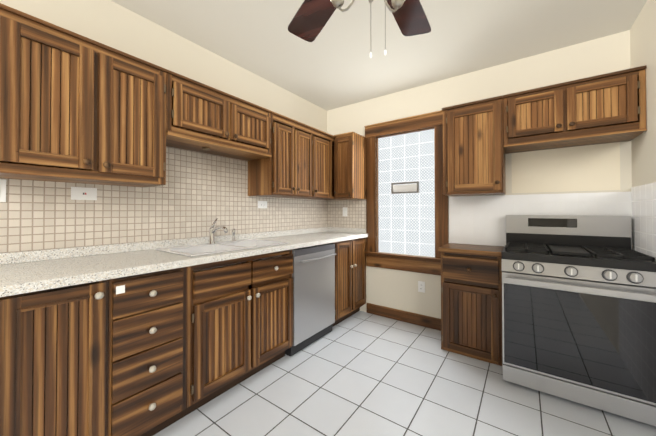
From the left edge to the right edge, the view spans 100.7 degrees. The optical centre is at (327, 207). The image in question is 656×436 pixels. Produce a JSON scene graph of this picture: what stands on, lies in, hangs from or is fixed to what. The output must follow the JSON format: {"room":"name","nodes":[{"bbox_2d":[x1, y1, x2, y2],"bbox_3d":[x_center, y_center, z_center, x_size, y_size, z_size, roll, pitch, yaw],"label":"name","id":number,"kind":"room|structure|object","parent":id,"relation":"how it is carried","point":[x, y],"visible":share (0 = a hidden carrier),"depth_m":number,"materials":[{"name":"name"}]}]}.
{"room":"kitchen","nodes":[
{"label":"kitchen","id":0,"kind":"room"},
{"bbox_2d":[0,0,326,132],"bbox_3d":[-1.232,-0.042,2.069,0.120,2.580,4.240,0,-1,36],"label":"wall","id":1,"kind":"structure","parent":0,"point":[110,23],"depth_m":2.01,"materials":[{"name":"beige paint"}]},
{"bbox_2d":[0,3,166,186],"bbox_3d":[-1.344,-0.512,1.497,0.369,0.728,0.733,0,-1,36],"label":"upper cabinet","id":2,"kind":"object","parent":1,"relation":"attached to","point":[76,108],"visible":1,"depth_m":1.36,"materials":[{"name":"brown wood"}]},
{"bbox_2d":[0,146,326,252],"bbox_3d":[-0.858,-0.122,2.482,0.004,0.750,2.895,0,-1,36],"label":"tile backsplash","id":3,"kind":"structure","parent":1,"relation":"attached to","point":[197,194],"depth_m":1.96,"materials":[{"name":"beige tile"}]},
{"bbox_2d":[0,179,5,201],"bbox_3d":[-1.660,-0.088,1.355,0.011,0.115,0.072,0,-1,36],"label":"switch plate","id":4,"kind":"object","parent":3,"relation":"attached to","point":[2,190],"visible":1,"depth_m":1.38,"materials":[{"name":"white plastic"}]},
{"bbox_2d":[71,187,96,199],"bbox_3d":[-1.461,-0.086,1.631,0.011,0.075,0.118,0,-1,36],"label":"outlet","id":5,"kind":"object","parent":3,"relation":"attached to","point":[80,193],"visible":1,"depth_m":1.62,"materials":[{"name":"white plastic"}]},
{"bbox_2d":[258,201,266,207],"bbox_3d":[-0.659,-0.034,2.744,0.010,0.075,0.118,0,-1,36],"label":"electrical outlet","id":6,"kind":"object","parent":3,"relation":"attached to","point":[262,204],"visible":1,"depth_m":2.74,"materials":[{"name":"white plastic"}]},
{"bbox_2d":[166,70,271,160],"bbox_3d":[-0.875,-0.654,2.149,0.369,0.430,0.865,0,-1,36],"label":"upper cabinet","id":7,"kind":"object","parent":1,"relation":"attached to","point":[203,118],"visible":0.98,"depth_m":1.99,"materials":[{"name":"brown wood"}]},
{"bbox_2d":[248,111,319,198],"bbox_3d":[-0.445,-0.488,2.767,0.341,0.748,0.640,0,-1,36],"label":"upper cabinet","id":8,"kind":"object","parent":1,"relation":"attached to","point":[299,164],"depth_m":2.60,"materials":[{"name":"brown wood"}]},
{"bbox_2d":[320,130,334,198],"bbox_3d":[-0.200,-0.484,3.106,0.341,0.748,0.440,0,-1,36],"label":"upper cabinet","id":9,"kind":"object","parent":1,"relation":"attached to","point":[326,139],"depth_m":3.10,"materials":[{"name":"brown wood"}]},
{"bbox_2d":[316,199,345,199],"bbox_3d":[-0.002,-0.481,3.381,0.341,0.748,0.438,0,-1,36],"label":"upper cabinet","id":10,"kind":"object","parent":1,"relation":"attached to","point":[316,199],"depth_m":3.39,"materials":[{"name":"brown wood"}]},
{"bbox_2d":[111,0,646,110],"bbox_3d":[-0.047,-1.372,1.230,3.040,0.060,4.240,0,-1,36],"label":"ceiling","id":11,"kind":"structure","parent":0,"point":[333,65],"depth_m":2.11,"materials":[{"name":"paint"}]},
{"bbox_2d":[288,0,430,57],"bbox_3d":[0.149,-0.931,0.947,1.233,0.826,1.322,0,-1,36],"label":"ceiling fan","id":12,"kind":"object","parent":11,"relation":"hanging from","point":[310,19],"visible":1,"depth_m":1.36,"materials":[{"name":"brown wood"}]},
{"bbox_2d":[153,311,655,435],"bbox_3d":[-0.047,1.268,1.200,3.040,0.060,4.240,0,-1,36],"label":"floor","id":13,"kind":"structure","parent":0,"point":[360,373],"depth_m":1.77,"materials":[{"name":"white tile"}]},
{"bbox_2d":[0,277,123,435],"bbox_3d":[-1.341,0.782,1.286,0.602,0.912,0.404,0,-1,36],"label":"base cabinet","id":14,"kind":"object","parent":13,"relation":"on","point":[62,348],"depth_m":1.13,"materials":[{"name":"brown wood"}]},
{"bbox_2d":[124,265,199,435],"bbox_3d":[-1.149,0.785,1.553,0.602,0.912,0.472,0,-1,36],"label":"base cabinet","id":15,"kind":"object","parent":13,"relation":"on","point":[150,354],"depth_m":1.43,"materials":[{"name":"brown wood"}]},
{"bbox_2d":[200,254,263,406],"bbox_3d":[-0.893,0.789,1.907,0.602,0.912,0.545,0,-1,36],"label":"base cabinet","id":16,"kind":"object","parent":13,"relation":"on","point":[232,296],"depth_m":1.77,"materials":[{"name":"brown wood"}]},
{"bbox_2d":[264,249,293,367],"bbox_3d":[-0.668,0.793,2.220,0.602,0.912,0.491,0,-1,36],"label":"base cabinet","id":17,"kind":"object","parent":13,"relation":"on","point":[278,280],"depth_m":2.12,"materials":[{"name":"brown wood"}]},
{"bbox_2d":[285,243,335,355],"bbox_3d":[-0.312,0.804,2.646,0.625,0.899,0.604,0,-1,36],"label":"dishwasher","id":18,"kind":"object","parent":13,"relation":"on","point":[313,275],"visible":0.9,"depth_m":2.45,"materials":[{"name":"silver metal"}]},
{"bbox_2d":[297,242,343,326],"bbox_3d":[-0.342,0.798,2.672,0.602,0.912,0.756,0,-1,36],"label":"base cabinet","id":19,"kind":"object","parent":13,"relation":"on","point":[339,269],"depth_m":2.79,"materials":[{"name":"brown wood"}]},
{"bbox_2d":[340,237,365,319],"bbox_3d":[0.034,0.804,3.193,0.602,0.912,0.677,0,-1,36],"label":"base cabinet","id":20,"kind":"object","parent":13,"relation":"on","point":[352,252],"depth_m":3.05,"materials":[{"name":"brown wood"}]},
{"bbox_2d":[0,227,367,296],"bbox_3d":[-0.606,0.287,2.293,0.624,0.097,2.894,0,-1,36],"label":"countertop","id":21,"kind":"structure","parent":20,"relation":"on","point":[23,272],"depth_m":1.51,"materials":[{"name":"stone"}]},
{"bbox_2d":[208,218,227,243],"bbox_3d":[-0.848,0.182,2.125,0.237,0.204,0.088,0,-1,36],"label":"kitchen faucet","id":22,"kind":"object","parent":21,"relation":"on","point":[212,230],"visible":1,"depth_m":2.15,"materials":[{"name":"silver metal"}]},
{"bbox_2d":[155,239,288,271],"bbox_3d":[-0.757,0.369,2.067,0.477,0.172,0.822,0,-1,36],"label":"double-bowl sink","id":23,"kind":"object","parent":21,"relation":"in","point":[203,249],"visible":0.4,"depth_m":2.05,"materials":[{"name":"white ceramic"}]},
{"bbox_2d":[231,229,235,241],"bbox_3d":[-0.808,0.232,2.328,0.043,0.110,0.044,0,-1,36],"label":"sprayer","id":24,"kind":"object","parent":23,"relation":"on","point":[233,235],"visible":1,"depth_m":2.32,"materials":[{"name":"silver metal"}]},
{"bbox_2d":[438,243,504,365],"bbox_3d":[1.287,0.800,2.426,0.472,0.902,0.454,0,-1,36],"label":"base cabinet","id":25,"kind":"object","parent":13,"relation":"on","point":[471,300],"visible":0.96,"depth_m":2.26,"materials":[{"name":"brown wood"}]},
{"bbox_2d":[501,215,655,425],"bbox_3d":[1.709,0.651,1.939,0.760,1.190,0.697,0,-1,36],"label":"gas range","id":26,"kind":"object","parent":13,"relation":"on","point":[578,308],"visible":1,"depth_m":1.72,"materials":[{"name":"silver metal"}]},
{"bbox_2d":[327,30,631,318],"bbox_3d":[1.158,-0.032,2.886,2.800,2.580,0.120,0,-1,36],"label":"wall","id":27,"kind":"structure","parent":0,"point":[393,288],"depth_m":2.71,"materials":[{"name":"beige paint"}]},
{"bbox_2d":[327,199,365,228],"bbox_3d":[0.230,0.065,3.477,0.594,0.400,0.004,0,-1,36],"label":"tile backsplash","id":28,"kind":"structure","parent":27,"relation":"attached to","point":[355,217],"depth_m":3.46,"materials":[{"name":"beige tile"}]},
{"bbox_2d":[343,207,346,215],"bbox_3d":[0.216,0.050,3.477,0.070,0.115,0.011,0,-1,36],"label":"light switch","id":29,"kind":"object","parent":28,"relation":"attached to","point":[344,211],"visible":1,"depth_m":3.47,"materials":[{"name":"white plastic"}]},
{"bbox_2d":[334,132,365,199],"bbox_3d":[0.262,-0.482,3.233,0.262,0.748,0.369,0,-1,36],"label":"upper cabinet","id":30,"kind":"object","parent":27,"relation":"attached to","point":[349,165],"visible":0.98,"depth_m":3.13,"materials":[{"name":"brown wood"}]},
{"bbox_2d":[367,303,440,330],"bbox_3d":[0.849,1.200,3.008,0.940,0.118,0.017,0,-1,36],"label":"baseboard","id":31,"kind":"structure","parent":27,"relation":"attached to","point":[411,318],"depth_m":3.00,"materials":[{"name":"brown wood"}]},
{"bbox_2d":[364,110,448,275],"bbox_3d":[0.854,-0.151,3.041,0.952,1.690,0.135,0,-1,36],"label":"window","id":32,"kind":"structure","parent":27,"relation":"in","point":[406,223],"depth_m":3.03,"materials":[{"name":"brown"}]},
{"bbox_2d":[391,181,419,193],"bbox_3d":[0.865,-0.227,3.056,0.315,0.124,0.038,0,-1,36],"label":"vent","id":33,"kind":"object","parent":32,"relation":"in","point":[409,187],"visible":0.98,"depth_m":3.04,"materials":[{"name":"silver metal"}]},
{"bbox_2d":[418,281,424,292],"bbox_3d":[0.999,0.843,2.909,0.070,0.115,0.010,0,-1,36],"label":"outlet","id":34,"kind":"object","parent":27,"relation":"attached to","point":[421,286],"visible":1,"depth_m":2.91,"materials":[{"name":"white plastic"}]},
{"bbox_2d":[442,95,505,195],"bbox_3d":[1.320,-0.520,2.470,0.472,0.795,0.369,0,-1,36],"label":"upper cabinet","id":35,"kind":"object","parent":27,"relation":"attached to","point":[473,156],"visible":0.98,"depth_m":2.34,"materials":[{"name":"brown wood"}]},
{"bbox_2d":[449,192,631,245],"bbox_3d":[1.740,0.567,2.382,1.266,1.370,0.004,0,-1,36],"label":"wall tiles","id":36,"kind":"structure","parent":27,"relation":"attached to","point":[477,220],"depth_m":2.47,"materials":[{"name":"white tile"}]},
{"bbox_2d":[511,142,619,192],"bbox_3d":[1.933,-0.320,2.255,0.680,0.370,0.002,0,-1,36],"label":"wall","id":37,"kind":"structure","parent":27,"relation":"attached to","point":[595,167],"depth_m":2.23,"materials":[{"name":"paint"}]},
{"bbox_2d":[503,65,646,153],"bbox_3d":[1.830,-0.710,2.105,0.781,0.422,0.369,0,-1,36],"label":"upper cabinet","id":38,"kind":"object","parent":27,"relation":"attached to","point":[604,108],"visible":1,"depth_m":1.96,"materials":[{"name":"brown wood"}]},
{"bbox_2d":[630,0,655,186],"bbox_3d":[1.137,-0.062,0.361,0.120,2.580,4.240,0,-1,36],"label":"wall","id":39,"kind":"structure","parent":0,"point":[643,53],"depth_m":1.76,"materials":[{"name":"beige paint"}]},
{"bbox_2d":[631,182,655,260],"bbox_3d":[1.759,0.540,1.323,0.004,1.400,1.700,0,-1,36],"label":"wall tiles","id":40,"kind":"structure","parent":39,"relation":"attached to","point":[643,198],"depth_m":1.80,"materials":[{"name":"white tile"}]}
]}

